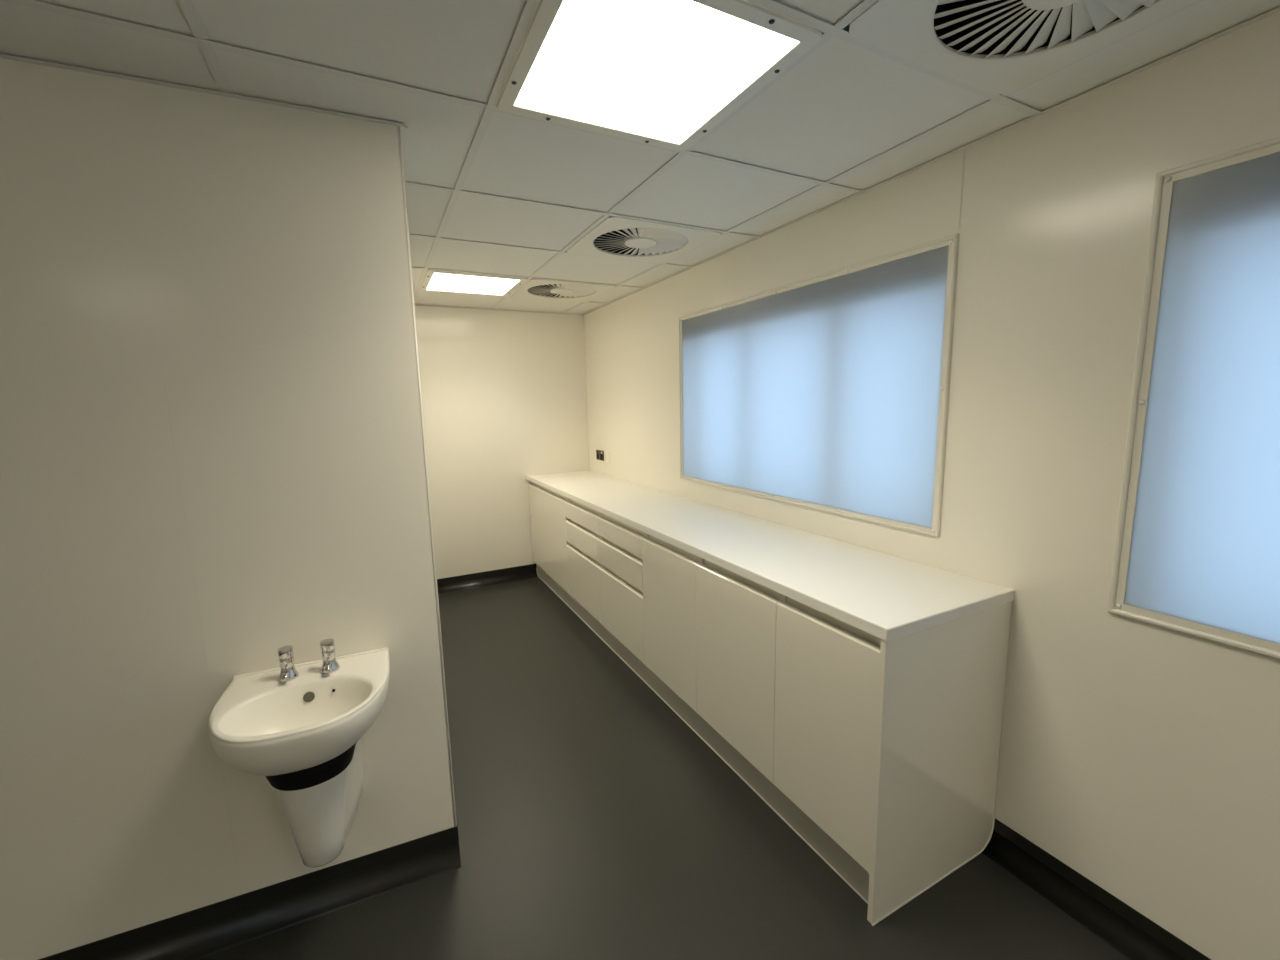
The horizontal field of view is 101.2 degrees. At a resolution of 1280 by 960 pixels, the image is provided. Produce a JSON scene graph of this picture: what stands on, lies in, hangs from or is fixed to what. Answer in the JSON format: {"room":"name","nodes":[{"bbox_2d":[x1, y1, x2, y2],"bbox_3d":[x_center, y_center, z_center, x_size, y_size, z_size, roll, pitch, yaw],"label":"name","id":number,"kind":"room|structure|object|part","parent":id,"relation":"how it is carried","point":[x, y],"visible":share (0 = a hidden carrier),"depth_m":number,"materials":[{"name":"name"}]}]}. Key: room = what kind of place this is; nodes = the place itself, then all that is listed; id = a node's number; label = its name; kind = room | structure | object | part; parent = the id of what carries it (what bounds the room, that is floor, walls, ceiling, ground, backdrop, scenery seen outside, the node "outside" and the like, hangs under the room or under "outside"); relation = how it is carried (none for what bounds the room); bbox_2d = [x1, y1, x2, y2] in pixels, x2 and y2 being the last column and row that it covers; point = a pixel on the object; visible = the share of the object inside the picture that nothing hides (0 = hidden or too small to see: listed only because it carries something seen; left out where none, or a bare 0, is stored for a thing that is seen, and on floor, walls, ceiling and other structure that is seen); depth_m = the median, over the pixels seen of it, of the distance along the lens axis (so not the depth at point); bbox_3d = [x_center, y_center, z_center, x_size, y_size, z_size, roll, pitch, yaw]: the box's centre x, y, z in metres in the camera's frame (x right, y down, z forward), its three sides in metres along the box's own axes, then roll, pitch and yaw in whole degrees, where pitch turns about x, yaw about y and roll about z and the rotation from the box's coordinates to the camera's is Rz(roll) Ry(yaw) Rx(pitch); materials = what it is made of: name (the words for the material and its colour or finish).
{"room":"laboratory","nodes":[
{"label":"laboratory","id":0,"kind":"room"},
{"bbox_2d":[0,58,456,959],"bbox_3d":[-2.053,0.253,1.096,3.020,2.285,0.134,-5,9,-23],"label":"wall","id":1,"kind":"structure","parent":0,"point":[247,260],"depth_m":1.38,"materials":[{"name":"white paint"}]},
{"bbox_2d":[165,385,241,894],"bbox_3d":[-1.186,0.488,1.437,0.002,1.475,0.002,-5,9,-27],"label":"trim","id":2,"kind":"structure","parent":1,"relation":"attached to","point":[165,385],"depth_m":1.42,"materials":[{"name":"white plastic"}]},
{"bbox_2d":[38,825,460,959],"bbox_3d":[-1.981,1.345,1.172,3.003,0.109,0.066,-5,9,-23],"label":"baseboard","id":3,"kind":"structure","parent":1,"relation":"attached to","point":[207,930],"depth_m":1.57,"materials":[{"name":"plastic"}]},
{"bbox_2d":[208,648,389,866],"bbox_3d":[-0.873,0.783,1.403,0.401,0.464,0.387,-5,9,-23],"label":"basin","id":4,"kind":"object","parent":1,"relation":"attached to","point":[304,733],"visible":0.97,"depth_m":1.36,"materials":[{"name":"white ceramic"}]},
{"bbox_2d":[278,645,298,681],"bbox_3d":[-0.970,0.506,1.440,0.049,0.088,0.073,-5,9,-23],"label":"tap","id":5,"kind":"object","parent":4,"relation":"on","point":[288,672],"visible":1,"depth_m":1.44,"materials":[{"name":"silver metal"}]},
{"bbox_3d":[-0.963,0.534,1.430,0.017,0.023,0.041,-5,9,-23],"label":"spout","id":6,"kind":"part","parent":5,"relation":"part of","materials":[{"name":"silver metal"}]},
{"bbox_2d":[320,638,339,673],"bbox_3d":[-0.878,0.498,1.480,0.049,0.088,0.073,-5,9,-23],"label":"tap","id":7,"kind":"object","parent":4,"relation":"on","point":[330,664],"visible":1,"depth_m":1.48,"materials":[{"name":"silver metal"}]},
{"bbox_3d":[-0.872,0.526,1.469,0.017,0.023,0.041,-5,9,-23],"label":"spout","id":8,"kind":"part","parent":7,"relation":"part of","materials":[{"name":"silver metal"}]},
{"bbox_2d":[397,126,455,826],"bbox_3d":[-0.650,0.093,1.622,0.010,2.180,0.010,-5,9,-27],"label":"trim","id":9,"kind":"structure","parent":1,"relation":"attached to","point":[398,127],"depth_m":1.59,"materials":[{"name":"white plastic"}]},
{"bbox_2d":[415,305,588,578],"bbox_3d":[-1.256,-0.268,4.463,1.710,2.305,0.100,-5,9,-27],"label":"wall","id":10,"kind":"structure","parent":0,"point":[504,393],"depth_m":4.42,"materials":[{"name":"white paint"}]},
{"bbox_2d":[437,564,537,593],"bbox_3d":[-1.387,0.850,4.457,1.082,0.109,0.066,-5,9,-27],"label":"baseboard","id":11,"kind":"structure","parent":10,"relation":"attached to","point":[461,582],"depth_m":4.51,"materials":[{"name":"plastic"}]},
{"bbox_2d":[0,0,1279,314],"bbox_3d":[-1.016,-0.966,0.697,4.870,0.201,6.800,-5,9,-27],"label":"ceiling","id":12,"kind":"structure","parent":0,"point":[490,190],"depth_m":1.40,"materials":[{"name":"tile"}]},
{"bbox_2d":[420,270,527,296],"bbox_3d":[-1.080,-1.281,3.369,0.594,0.070,0.594,-5,9,-27],"label":"ceiling light","id":13,"kind":"object","parent":12,"relation":"attached to","point":[434,280],"visible":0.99,"depth_m":3.35,"materials":[{"name":"plastic"}]},
{"bbox_2d":[427,273,518,294],"bbox_3d":[-1.080,-1.258,3.373,0.512,0.006,0.512,-5,9,-27],"label":"diffuser","id":14,"kind":"object","parent":13,"relation":"attached to","point":[436,282],"depth_m":3.37,"materials":[{"name":"white plastic"}]},
{"bbox_2d":[511,279,615,301],"bbox_3d":[-0.543,-1.370,3.634,0.585,0.134,0.585,-5,9,-27],"label":"ceiling vent","id":15,"kind":"object","parent":12,"relation":"in","point":[534,288],"visible":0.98,"depth_m":3.63,"materials":[{"name":"metal"}]},
{"bbox_2d":[566,216,721,263],"bbox_3d":[0.002,-1.226,2.574,0.585,0.134,0.585,-5,9,-27],"label":"ceiling vent","id":16,"kind":"object","parent":12,"relation":"in","point":[614,237],"visible":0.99,"depth_m":2.57,"materials":[{"name":"metal"}]},
{"bbox_3d":[-0.153,-1.167,2.575,0.153,0.016,0.037,-3,8,-9],"label":"blade","id":17,"kind":"part","parent":16,"relation":"part of","materials":[{"name":"metal"}]},
{"bbox_3d":[-0.151,-1.171,2.604,0.153,0.016,0.037,-1,8,1],"label":"blade","id":18,"kind":"part","parent":16,"relation":"part of","materials":[{"name":"metal"}]},
{"bbox_3d":[-0.060,-1.150,2.441,0.037,0.016,0.153,1,9,17],"label":"blade","id":19,"kind":"part","parent":16,"relation":"part of","materials":[{"name":"metal"}]},
{"bbox_3d":[-0.032,-1.149,2.432,0.037,0.016,0.153,0,8,6],"label":"blade","id":20,"kind":"part","parent":16,"relation":"part of","materials":[{"name":"metal"}]},
{"bbox_3d":[-0.004,-1.149,2.428,0.037,0.016,0.153,-2,8,-4],"label":"blade","id":21,"kind":"part","parent":16,"relation":"part of","materials":[{"name":"metal"}]},
{"bbox_3d":[0.010,-1.194,2.736,0.037,0.016,0.153,-2,8,-4],"label":"blade","id":22,"kind":"part","parent":16,"relation":"part of","materials":[{"name":"metal"}]},
{"bbox_3d":[0.038,-1.194,2.732,0.037,0.016,0.153,0,8,6],"label":"blade","id":23,"kind":"part","parent":16,"relation":"part of","materials":[{"name":"metal"}]},
{"bbox_3d":[0.025,-1.150,2.430,0.037,0.016,0.153,-3,9,-15],"label":"blade","id":24,"kind":"part","parent":16,"relation":"part of","materials":[{"name":"metal"}]},
{"bbox_3d":[0.066,-1.194,2.723,0.037,0.016,0.153,1,9,17],"label":"blade","id":25,"kind":"part","parent":16,"relation":"part of","materials":[{"name":"metal"}]},
{"bbox_3d":[0.053,-1.151,2.436,0.037,0.016,0.153,-5,9,-25],"label":"blade","id":26,"kind":"part","parent":16,"relation":"part of","materials":[{"name":"metal"}]},
{"bbox_3d":[0.091,-1.192,2.709,0.037,0.016,0.153,3,9,27],"label":"blade","id":27,"kind":"part","parent":16,"relation":"part of","materials":[{"name":"metal"}]},
{"bbox_3d":[0.089,-1.154,2.453,0.039,0.016,0.157,-5,9,-27],"label":"blade","id":28,"kind":"part","parent":16,"relation":"part of","materials":[{"name":"metal"}]},
{"bbox_3d":[0.113,-1.190,2.691,0.037,0.016,0.153,5,11,38],"label":"blade","id":29,"kind":"part","parent":16,"relation":"part of","materials":[{"name":"metal"}]},
{"bbox_3d":[0.103,-1.156,2.464,0.153,0.016,0.037,7,11,43],"label":"blade","id":30,"kind":"part","parent":16,"relation":"part of","materials":[{"name":"metal"}]},
{"bbox_3d":[0.131,-1.187,2.669,0.153,0.016,0.037,-8,11,-41],"label":"blade","id":31,"kind":"part","parent":16,"relation":"part of","materials":[{"name":"metal"}]},
{"bbox_3d":[0.123,-1.160,2.484,0.153,0.016,0.037,4,10,33],"label":"blade","id":32,"kind":"part","parent":16,"relation":"part of","materials":[{"name":"metal"}]},
{"bbox_3d":[0.143,-1.184,2.648,0.155,0.016,0.038,-5,9,-27],"label":"blade","id":33,"kind":"part","parent":16,"relation":"part of","materials":[{"name":"metal"}]},
{"bbox_3d":[0.155,-1.180,2.618,0.153,0.016,0.037,-4,9,-20],"label":"blade","id":34,"kind":"part","parent":16,"relation":"part of","materials":[{"name":"metal"}]},
{"bbox_3d":[0.139,-1.163,2.507,0.153,0.016,0.037,2,9,22],"label":"blade","id":35,"kind":"part","parent":16,"relation":"part of","materials":[{"name":"metal"}]},
{"bbox_3d":[0.159,-1.176,2.589,0.153,0.016,0.037,-3,8,-9],"label":"blade","id":36,"kind":"part","parent":16,"relation":"part of","materials":[{"name":"metal"}]},
{"bbox_3d":[0.151,-1.168,2.533,0.153,0.016,0.037,1,9,12],"label":"blade","id":37,"kind":"part","parent":16,"relation":"part of","materials":[{"name":"metal"}]},
{"bbox_3d":[0.157,-1.172,2.561,0.153,0.016,0.037,-1,8,1],"label":"blade","id":38,"kind":"part","parent":16,"relation":"part of","materials":[{"name":"metal"}]},
{"bbox_2d":[497,0,823,150],"bbox_3d":[0.010,-0.994,1.251,0.594,0.070,0.594,-5,9,-27],"label":"ceiling light","id":39,"kind":"object","parent":12,"relation":"attached to","point":[660,73],"visible":1,"depth_m":1.21,"materials":[{"name":"plastic"}]},
{"bbox_2d":[849,0,1197,94],"bbox_3d":[0.820,-1.011,0.985,0.585,0.134,0.585,-5,9,-27],"label":"ceiling vent","id":40,"kind":"object","parent":12,"relation":"in","point":[995,47],"visible":1,"depth_m":1.16,"materials":[{"name":"metal"}]},
{"bbox_3d":[0.673,-0.960,1.042,0.153,0.016,0.037,1,9,12],"label":"blade","id":41,"kind":"part","parent":40,"relation":"part of","materials":[{"name":"metal"}]},
{"bbox_3d":[0.677,-0.963,1.063,0.111,0.016,0.138,-5,9,-27],"label":"blade","id":42,"kind":"part","parent":40,"relation":"part of","materials":[{"name":"metal"}]},
{"bbox_3d":[0.692,-0.967,1.087,0.089,0.016,0.150,-5,9,-27],"label":"blade","id":43,"kind":"part","parent":40,"relation":"part of","materials":[{"name":"metal"}]},
{"bbox_3d":[0.711,-0.971,1.107,0.064,0.016,0.156,-5,9,-27],"label":"blade","id":44,"kind":"part","parent":40,"relation":"part of","materials":[{"name":"metal"}]},
{"bbox_3d":[0.735,-0.973,1.123,0.039,0.016,0.157,-5,9,-27],"label":"blade","id":45,"kind":"part","parent":40,"relation":"part of","materials":[{"name":"metal"}]},
{"bbox_3d":[0.771,-0.977,1.139,0.037,0.016,0.153,-5,9,-25],"label":"blade","id":46,"kind":"part","parent":40,"relation":"part of","materials":[{"name":"metal"}]},
{"bbox_3d":[0.799,-0.978,1.146,0.037,0.016,0.153,-3,9,-15],"label":"blade","id":47,"kind":"part","parent":40,"relation":"part of","materials":[{"name":"metal"}]},
{"bbox_3d":[0.828,-0.979,1.147,0.037,0.016,0.153,-2,8,-4],"label":"blade","id":48,"kind":"part","parent":40,"relation":"part of","materials":[{"name":"metal"}]},
{"bbox_3d":[0.856,-0.979,1.143,0.037,0.016,0.153,0,8,6],"label":"blade","id":49,"kind":"part","parent":40,"relation":"part of","materials":[{"name":"metal"}]},
{"bbox_3d":[0.883,-0.978,1.134,0.037,0.016,0.153,1,9,17],"label":"blade","id":50,"kind":"part","parent":40,"relation":"part of","materials":[{"name":"metal"}]},
{"bbox_3d":[0.908,-0.977,1.120,0.037,0.016,0.153,3,9,27],"label":"blade","id":51,"kind":"part","parent":40,"relation":"part of","materials":[{"name":"metal"}]},
{"bbox_3d":[0.931,-0.975,1.102,0.037,0.016,0.153,5,11,38],"label":"blade","id":52,"kind":"part","parent":40,"relation":"part of","materials":[{"name":"metal"}]},
{"bbox_3d":[0.949,-0.972,1.080,0.153,0.016,0.037,-8,11,-41],"label":"blade","id":53,"kind":"part","parent":40,"relation":"part of","materials":[{"name":"metal"}]},
{"bbox_3d":[0.961,-0.969,1.059,0.155,0.016,0.038,-5,9,-27],"label":"blade","id":54,"kind":"part","parent":40,"relation":"part of","materials":[{"name":"metal"}]},
{"bbox_3d":[0.972,-0.965,1.028,0.153,0.016,0.037,-4,9,-20],"label":"blade","id":55,"kind":"part","parent":40,"relation":"part of","materials":[{"name":"metal"}]},
{"bbox_2d":[196,577,1128,959],"bbox_3d":[-0.996,1.425,1.032,4.800,0.060,6.800,-5,9,-27],"label":"floor","id":56,"kind":"structure","parent":0,"point":[594,822],"depth_m":1.75,"materials":[{"name":"plastic"}]},
{"bbox_2d":[528,482,569,593],"bbox_3d":[-0.493,0.389,4.319,0.567,0.721,0.964,-5,9,-27],"label":"base cabinet","id":57,"kind":"object","parent":56,"relation":"on","point":[548,519],"visible":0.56,"depth_m":4.12,"materials":[{"name":"white laminate"}]},
{"bbox_2d":[565,498,601,621],"bbox_3d":[-0.139,0.483,3.630,0.567,0.721,0.594,-5,9,-27],"label":"base cabinet","id":58,"kind":"object","parent":56,"relation":"on","point":[583,565],"visible":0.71,"depth_m":3.48,"materials":[{"name":"white laminate"}]},
{"bbox_3d":[-0.387,0.239,3.470,0.023,0.109,0.592,-5,9,-27],"label":"drawer","id":59,"kind":"part","parent":58,"relation":"part of","materials":[{"name":"white laminate"}]},
{"bbox_3d":[-0.383,0.397,3.493,0.023,0.149,0.592,-5,9,-27],"label":"drawer","id":60,"kind":"part","parent":58,"relation":"part of","materials":[{"name":"white laminate"}]},
{"bbox_3d":[-0.377,0.681,3.534,0.023,0.366,0.592,-5,9,-27],"label":"drawer","id":61,"kind":"part","parent":58,"relation":"part of","materials":[{"name":"white laminate"}]},
{"bbox_2d":[597,513,645,662],"bbox_3d":[0.132,0.554,3.104,0.567,0.721,0.595,-5,9,-27],"label":"base cabinet","id":62,"kind":"object","parent":56,"relation":"on","point":[619,544],"visible":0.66,"depth_m":2.94,"materials":[{"name":"white laminate"}]},
{"bbox_3d":[-0.113,0.468,2.967,0.023,0.149,0.593,-5,9,-27],"label":"drawer","id":63,"kind":"part","parent":62,"relation":"part of","materials":[{"name":"white laminate"}]},
{"bbox_3d":[-0.116,0.311,2.944,0.023,0.109,0.593,-5,9,-27],"label":"drawer","id":64,"kind":"part","parent":62,"relation":"part of","materials":[{"name":"white laminate"}]},
{"bbox_3d":[-0.106,0.752,3.009,0.023,0.366,0.593,-5,9,-27],"label":"drawer","id":65,"kind":"part","parent":62,"relation":"part of","materials":[{"name":"white laminate"}]},
{"bbox_2d":[642,533,699,712],"bbox_3d":[0.381,0.619,2.621,0.567,0.721,0.499,-5,9,-27],"label":"base cabinet","id":66,"kind":"object","parent":56,"relation":"on","point":[668,571],"visible":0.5,"depth_m":2.47,"materials":[{"name":"white laminate"}]},
{"bbox_2d":[536,564,868,903],"bbox_3d":[-0.108,0.993,3.132,0.020,0.151,3.589,-5,9,-27],"label":"plinth","id":67,"kind":"object","parent":56,"relation":"on","point":[834,855],"visible":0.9,"depth_m":2.11,"materials":[{"name":"laminate"}]},
{"bbox_2d":[696,558,781,782],"bbox_3d":[0.608,0.679,2.179,0.567,0.721,0.500,-5,9,-27],"label":"base cabinet","id":68,"kind":"object","parent":56,"relation":"on","point":[736,614],"visible":0.5,"depth_m":2.02,"materials":[{"name":"white laminate"}]},
{"bbox_2d":[773,595,880,872],"bbox_3d":[0.816,0.734,1.775,0.567,0.721,0.414,-5,9,-27],"label":"base cabinet","id":69,"kind":"object","parent":56,"relation":"on","point":[827,667],"visible":0.48,"depth_m":1.62,"materials":[{"name":"white laminate"}]},
{"bbox_2d":[526,470,1014,641],"bbox_3d":[0.093,0.170,3.112,0.587,0.035,3.613,-5,9,-27],"label":"countertop","id":70,"kind":"structure","parent":69,"relation":"on","point":[887,597],"depth_m":1.97,"materials":[{"name":"laminate"}]},
{"bbox_2d":[867,601,1011,925],"bbox_3d":[0.919,0.833,1.593,0.585,0.870,0.021,-5,9,-27],"label":"end panel","id":71,"kind":"object","parent":56,"relation":"on","point":[941,687],"visible":0.98,"depth_m":1.56,"materials":[{"name":"laminate"}]},
{"bbox_2d":[584,12,1279,959],"bbox_3d":[1.103,0.054,1.926,0.170,2.305,6.800,-5,9,-27],"label":"wall","id":72,"kind":"structure","parent":0,"point":[1143,758],"depth_m":1.50,"materials":[{"name":"white paint"}]},
{"bbox_2d":[596,450,603,460],"bbox_3d":[-0.349,-0.216,4.566,0.012,0.086,0.156,-5,9,-27],"label":"double socket","id":73,"kind":"object","parent":72,"relation":"attached to","point":[599,453],"visible":1,"depth_m":4.55,"materials":[{"name":"metal"}]},
{"bbox_2d":[605,451,609,461],"bbox_3d":[-0.271,-0.196,4.421,0.008,0.086,0.086,-5,9,-27],"label":"plate","id":74,"kind":"object","parent":72,"relation":"attached to","point":[607,454],"visible":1,"depth_m":4.42,"materials":[{"name":"white plastic"}]},
{"bbox_2d":[678,234,958,536],"bbox_3d":[0.722,-0.411,2.582,0.184,1.010,1.740,-5,9,-27],"label":"window","id":75,"kind":"structure","parent":72,"relation":"in","point":[829,391],"depth_m":2.21,"materials":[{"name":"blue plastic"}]},
{"bbox_2d":[958,149,964,228],"bbox_3d":[1.032,-0.934,1.688,0.001,0.239,0.004,-5,9,-27],"label":"trim","id":76,"kind":"structure","parent":72,"relation":"attached to","point":[963,149],"depth_m":1.69,"materials":[{"name":"white plastic"}]},
{"bbox_2d":[982,818,1210,959],"bbox_3d":[1.845,1.369,0.441,0.066,0.109,2.990,-5,9,-27],"label":"baseboard","id":77,"kind":"structure","parent":72,"relation":"attached to","point":[1132,934],"depth_m":1.53,"materials":[{"name":"plastic"}]},
{"bbox_2d":[1107,137,1279,658],"bbox_3d":[1.735,-0.094,0.622,0.184,1.115,1.744,-5,9,-27],"label":"window","id":78,"kind":"structure","parent":72,"relation":"in","point":[1197,546],"depth_m":1.23,"materials":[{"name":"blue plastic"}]}
]}

